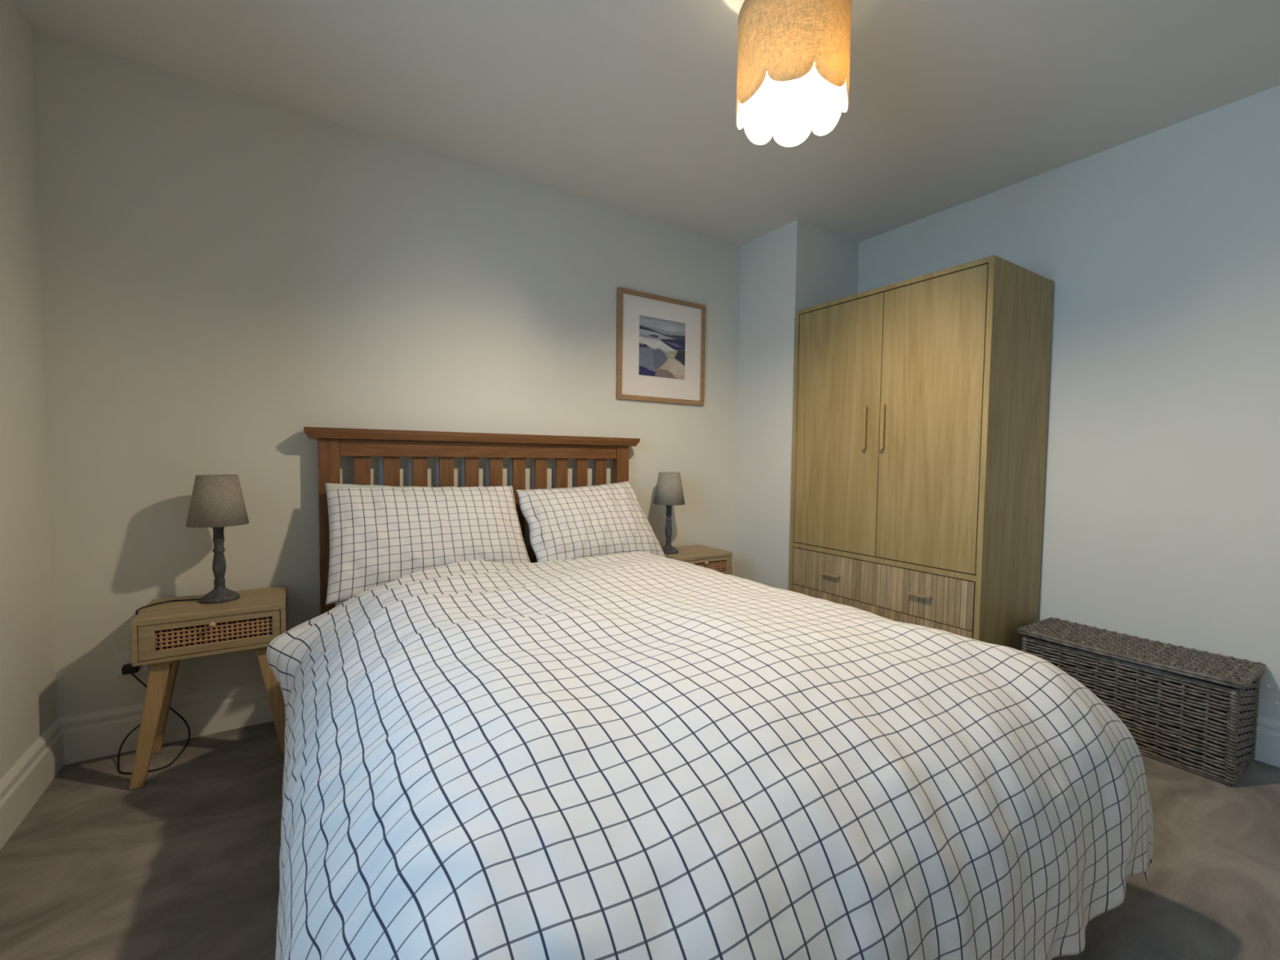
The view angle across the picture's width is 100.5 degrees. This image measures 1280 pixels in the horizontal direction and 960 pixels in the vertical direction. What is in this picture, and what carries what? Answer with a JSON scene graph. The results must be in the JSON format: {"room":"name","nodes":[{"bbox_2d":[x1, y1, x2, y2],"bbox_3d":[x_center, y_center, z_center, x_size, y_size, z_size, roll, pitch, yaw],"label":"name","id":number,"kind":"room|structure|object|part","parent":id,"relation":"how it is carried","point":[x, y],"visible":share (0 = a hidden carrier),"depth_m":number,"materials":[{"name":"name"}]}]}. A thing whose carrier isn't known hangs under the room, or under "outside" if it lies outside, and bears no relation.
{"room":"bedroom","nodes":[
{"label":"bedroom","id":0,"kind":"room"},
{"bbox_2d":[0,0,56,780],"bbox_3d":[-1.050,-0.158,0.231,0.120,2.400,3.536,-1,3,-33],"label":"wall","id":1,"kind":"structure","parent":0,"point":[28,700],"depth_m":1.60,"materials":[{"name":"paint"}]},
{"bbox_2d":[0,718,63,849],"bbox_3d":[-1.007,0.960,0.317,0.018,0.159,3.536,-1,3,-33],"label":"baseboard","id":2,"kind":"structure","parent":1,"relation":"attached to","point":[24,783],"depth_m":1.57,"materials":[{"name":"white paint"}]},
{"bbox_2d":[31,30,741,718],"bbox_3d":[-0.466,-0.262,2.776,3.855,2.400,0.120,-1,3,-33],"label":"wall","id":3,"kind":"structure","parent":0,"point":[226,274],"depth_m":2.08,"materials":[{"name":"paint"}]},
{"bbox_2d":[115,649,149,675],"bbox_3d":[-1.800,0.643,1.889,0.085,0.085,0.010,-1,3,-33],"label":"wall socket","id":4,"kind":"object","parent":3,"relation":"attached to","point":[123,657],"visible":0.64,"depth_m":1.87,"materials":[{"name":"white plastic"}]},
{"bbox_2d":[57,681,273,764],"bbox_3d":[-0.677,0.864,2.616,3.058,0.159,0.018,-1,3,-33],"label":"baseboard","id":5,"kind":"structure","parent":3,"relation":"attached to","point":[100,733],"depth_m":1.95,"materials":[{"name":"white paint"}]},
{"bbox_2d":[615,287,706,405],"bbox_3d":[0.132,-0.746,3.050,0.607,0.598,0.022,-1,3,-33],"label":"framed picture","id":6,"kind":"object","parent":3,"relation":"attached to","point":[660,340],"visible":1,"depth_m":3.03,"materials":[{"name":"white paper"}]},
{"bbox_2d":[638,315,685,379],"bbox_3d":[0.131,-0.754,3.046,0.320,0.329,0.002,-1,3,-33],"label":"art print","id":7,"kind":"object","parent":6,"relation":"attached to","point":[661,339],"depth_m":3.04},
{"bbox_2d":[0,720,1279,959],"bbox_3d":[0.505,1.067,1.294,3.855,0.100,3.776,-1,3,-33],"label":"floor","id":8,"kind":"structure","parent":0,"point":[183,864],"depth_m":1.38,"materials":[{"name":"carpet"}]},
{"bbox_2d":[128,586,287,790],"bbox_3d":[-1.479,0.695,1.871,0.432,0.540,0.314,-1,3,-33],"label":"nightstand","id":9,"kind":"object","parent":8,"relation":"on","point":[164,634],"visible":0.96,"depth_m":1.76,"materials":[{"name":"brown wood"}]},
{"bbox_3d":[-1.566,0.780,1.706,0.105,0.383,0.050,-1,3,-33],"label":"leg","id":10,"kind":"part","parent":9,"relation":"part of","materials":[{"name":"brown wood"}]},
{"bbox_3d":[-1.596,0.578,1.800,0.064,0.012,0.250,-1,3,-33],"label":"leg rail","id":11,"kind":"part","parent":9,"relation":"part of","materials":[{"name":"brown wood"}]},
{"bbox_3d":[-1.679,0.771,1.882,0.105,0.383,0.050,-1,3,-33],"label":"leg","id":12,"kind":"part","parent":9,"relation":"part of","materials":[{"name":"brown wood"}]},
{"bbox_2d":[117,474,248,773],"bbox_3d":[-1.593,0.474,1.851,0.395,0.982,0.190,0,3,-21],"label":"table lamp","id":13,"kind":"object","parent":9,"relation":"on","point":[217,502],"visible":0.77,"depth_m":1.84,"materials":[{"name":"grey fabric"}]},
{"bbox_3d":[-1.674,0.691,1.839,0.211,0.547,0.207,2,3,28],"label":"cord","id":14,"kind":"part","parent":13,"relation":"part of","materials":[{"name":"black plastic"}]},
{"bbox_3d":[-1.485,0.070,1.872,0.176,0.174,0.176,-1,3,-33],"label":"lamp shade","id":15,"kind":"part","parent":13,"relation":"part of","materials":[{"name":"fabric"}]},
{"bbox_3d":[-1.410,0.505,1.758,0.367,0.113,0.016,-1,3,-33],"label":"drawer","id":16,"kind":"part","parent":9,"relation":"part of","materials":[{"name":"brown wood"}]},
{"bbox_3d":[-1.398,0.472,1.740,0.019,0.019,0.025,-1,3,-33],"label":"knob","id":17,"kind":"part","parent":9,"relation":"part of","materials":[{"name":"beige wood"}]},
{"bbox_3d":[-1.403,0.506,1.763,0.313,0.074,0.005,-1,3,-33],"label":"cane panel","id":18,"kind":"part","parent":9,"relation":"part of","materials":[{"name":"brown wicker"}]},
{"bbox_3d":[-1.368,0.574,1.947,0.064,0.012,0.250,-1,3,-33],"label":"leg rail","id":19,"kind":"part","parent":9,"relation":"part of","materials":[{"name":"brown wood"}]},
{"bbox_3d":[-1.291,0.776,1.882,0.105,0.383,0.050,-1,3,-33],"label":"leg","id":20,"kind":"part","parent":9,"relation":"part of","materials":[{"name":"brown wood"}]},
{"bbox_2d":[303,426,639,614],"bbox_3d":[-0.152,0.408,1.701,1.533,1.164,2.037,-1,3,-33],"label":"headboard","id":21,"kind":"object","parent":8,"relation":"on","point":[362,444],"visible":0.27,"depth_m":2.39,"materials":[{"name":"brown wood"}]},
{"bbox_3d":[-1.256,0.394,2.159,0.074,1.122,0.048,-1,3,-33],"label":"headboard post","id":22,"kind":"part","parent":21,"relation":"part of","materials":[{"name":"brown wood"}]},
{"bbox_2d":[335,600,346,606],"bbox_3d":[-0.139,0.584,1.684,1.341,0.215,1.920,-1,3,-33],"label":"mattress","id":23,"kind":"object","parent":21,"relation":"on","point":[340,602],"visible":0.02,"depth_m":2.02,"materials":[{"name":"white fabric"}]},
{"bbox_2d":[324,482,530,604],"bbox_3d":[-0.836,0.222,2.180,0.794,0.425,0.258,-1,3,-33],"label":"pillow","id":24,"kind":"object","parent":23,"relation":"on","point":[379,535],"visible":0.88,"depth_m":2.08,"materials":[{"name":"fabric"}]},
{"bbox_2d":[515,480,665,562],"bbox_3d":[-0.211,0.209,2.586,0.739,0.393,0.257,-1,3,-33],"label":"pillow","id":25,"kind":"object","parent":23,"relation":"on","point":[604,519],"visible":0.91,"depth_m":2.49,"materials":[{"name":"fabric"}]},
{"bbox_2d":[266,551,1153,959],"bbox_3d":[0.016,0.632,1.461,1.704,0.604,1.746,-1,3,-35],"label":"duvet","id":26,"kind":"object","parent":23,"relation":"on","point":[639,755],"visible":1,"depth_m":0.87,"materials":[{"name":"fabric"}]},
{"bbox_3d":[-0.670,-0.195,2.494,1.533,0.042,0.092,-1,3,-33],"label":"cap rail","id":27,"kind":"part","parent":21,"relation":"part of","materials":[{"name":"brown wood"}]},
{"bbox_3d":[-0.676,-0.140,2.504,1.289,0.070,0.036,-1,3,-33],"label":"rail","id":28,"kind":"part","parent":21,"relation":"part of","materials":[{"name":"brown wood"}]},
{"bbox_3d":[-0.683,0.397,2.528,1.289,0.100,0.036,-1,3,-33],"label":"rail","id":29,"kind":"part","parent":21,"relation":"part of","materials":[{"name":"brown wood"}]},
{"bbox_3d":[-0.109,0.377,2.895,0.074,1.122,0.048,-1,3,-33],"label":"headboard post","id":30,"kind":"part","parent":21,"relation":"part of","materials":[{"name":"brown wood"}]},
{"bbox_2d":[664,544,733,575],"bbox_3d":[0.276,0.669,2.997,0.432,0.540,0.314,-1,3,-33],"label":"nightstand","id":31,"kind":"object","parent":8,"relation":"on","point":[713,558],"visible":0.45,"depth_m":2.94,"materials":[{"name":"brown wood"}]},
{"bbox_2d":[653,471,684,554],"bbox_3d":[0.159,0.179,2.934,0.176,0.442,0.176,-1,3,-33],"label":"table lamp","id":32,"kind":"object","parent":31,"relation":"on","point":[668,490],"visible":0.98,"depth_m":2.88,"materials":[{"name":"grey fabric"}]},
{"bbox_3d":[0.161,0.045,2.928,0.176,0.174,0.176,-1,3,-33],"label":"lamp shade","id":33,"kind":"part","parent":32,"relation":"part of","materials":[{"name":"fabric"}]},
{"bbox_3d":[0.345,0.479,2.884,0.367,0.113,0.016,-1,3,-33],"label":"drawer","id":34,"kind":"part","parent":31,"relation":"part of","materials":[{"name":"brown wood"}]},
{"bbox_3d":[0.352,0.480,2.889,0.313,0.074,0.005,-1,3,-33],"label":"cane panel","id":35,"kind":"part","parent":31,"relation":"part of","materials":[{"name":"brown wicker"}]},
{"bbox_2d":[788,254,1053,651],"bbox_3d":[1.351,0.021,2.722,0.582,1.887,1.005,-1,3,-33],"label":"wardrobe","id":36,"kind":"object","parent":8,"relation":"on","point":[921,402],"visible":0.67,"depth_m":2.39,"materials":[{"name":"brown wood"}]},
{"bbox_3d":[0.997,0.494,2.772,0.025,0.012,0.104,-1,3,-33],"label":"handle","id":37,"kind":"part","parent":36,"relation":"part of","materials":[{"name":"brown wood"}]},
{"bbox_3d":[1.017,-0.271,2.762,0.018,1.261,0.499,-1,3,-33],"label":"door","id":38,"kind":"part","parent":36,"relation":"part of","materials":[{"name":"brown wood"}]},
{"bbox_3d":[1.098,-0.256,2.595,0.027,0.215,0.017,-1,3,-33],"label":"handle","id":39,"kind":"part","parent":36,"relation":"part of","materials":[{"name":"brown wood"}]},
{"bbox_3d":[1.149,-0.252,2.515,0.027,0.215,0.017,-1,3,-33],"label":"handle","id":40,"kind":"part","parent":36,"relation":"part of","materials":[{"name":"brown wood"}]},
{"bbox_3d":[1.126,0.745,2.615,0.018,0.271,0.950,-1,3,-33],"label":"drawer","id":41,"kind":"part","parent":36,"relation":"part of","materials":[{"name":"brown wood"}]},
{"bbox_3d":[1.129,0.503,2.605,0.018,0.204,0.950,-1,3,-33],"label":"drawer","id":42,"kind":"part","parent":36,"relation":"part of","materials":[{"name":"brown wood"}]},
{"bbox_3d":[1.250,0.515,2.377,0.025,0.012,0.104,-1,3,-33],"label":"handle","id":43,"kind":"part","parent":36,"relation":"part of","materials":[{"name":"brown wood"}]},
{"bbox_3d":[1.276,-0.250,2.360,0.018,1.261,0.448,-1,3,-33],"label":"door","id":44,"kind":"part","parent":36,"relation":"part of","materials":[{"name":"brown wood"}]},
{"bbox_2d":[1017,617,1266,786],"bbox_3d":[1.920,0.819,2.091,0.340,0.364,0.652,-1,3,-33],"label":"wicker basket","id":45,"kind":"object","parent":8,"relation":"on","point":[1192,710],"visible":0.9,"depth_m":1.91,"materials":[{"name":"grey wicker"}]},
{"bbox_3d":[1.921,0.655,2.084,0.338,0.036,0.652,-1,3,-33],"label":"lid","id":46,"kind":"part","parent":45,"relation":"part of","materials":[{"name":"grey wicker"}]},
{"bbox_2d":[13,0,1279,245],"bbox_3d":[0.538,-1.430,1.185,3.855,0.100,3.776,-1,3,-33],"label":"ceiling","id":47,"kind":"structure","parent":0,"point":[628,105],"depth_m":1.88,"materials":[{"name":"paint"}]},
{"bbox_2d":[736,0,851,147],"bbox_3d":[0.410,-1.185,1.427,0.298,0.412,0.298,-1,3,-33],"label":"pendant light","id":48,"kind":"object","parent":47,"relation":"hanging from","point":[793,55],"visible":1,"depth_m":1.35,"materials":[{"name":"fabric"}]},
{"bbox_3d":[0.407,-1.028,1.433,0.070,0.051,0.070,-1,3,-33],"label":"bulb","id":49,"kind":"part","parent":48,"relation":"part of","materials":[{"name":"white glass"}]},
{"bbox_2d":[733,219,858,590],"bbox_3d":[0.975,-0.269,3.362,0.557,2.400,0.450,-1,3,-33],"label":"wall pier","id":50,"kind":"object","parent":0,"point":[797,265],"visible":0.5,"depth_m":3.17,"materials":[{"name":"paint"}]},
{"bbox_2d":[857,84,1279,720],"bbox_3d":[2.126,-0.203,2.197,0.120,2.400,3.656,-1,3,-33],"label":"wall","id":51,"kind":"structure","parent":0,"point":[1160,249],"depth_m":2.14,"materials":[{"name":"paint"}]},
{"bbox_2d":[1253,715,1279,767],"bbox_3d":[2.142,0.925,2.071,0.018,0.159,3.086,-1,3,-33],"label":"baseboard","id":52,"kind":"structure","parent":51,"relation":"attached to","point":[1268,736],"depth_m":1.90,"materials":[{"name":"white paint"}]}
]}

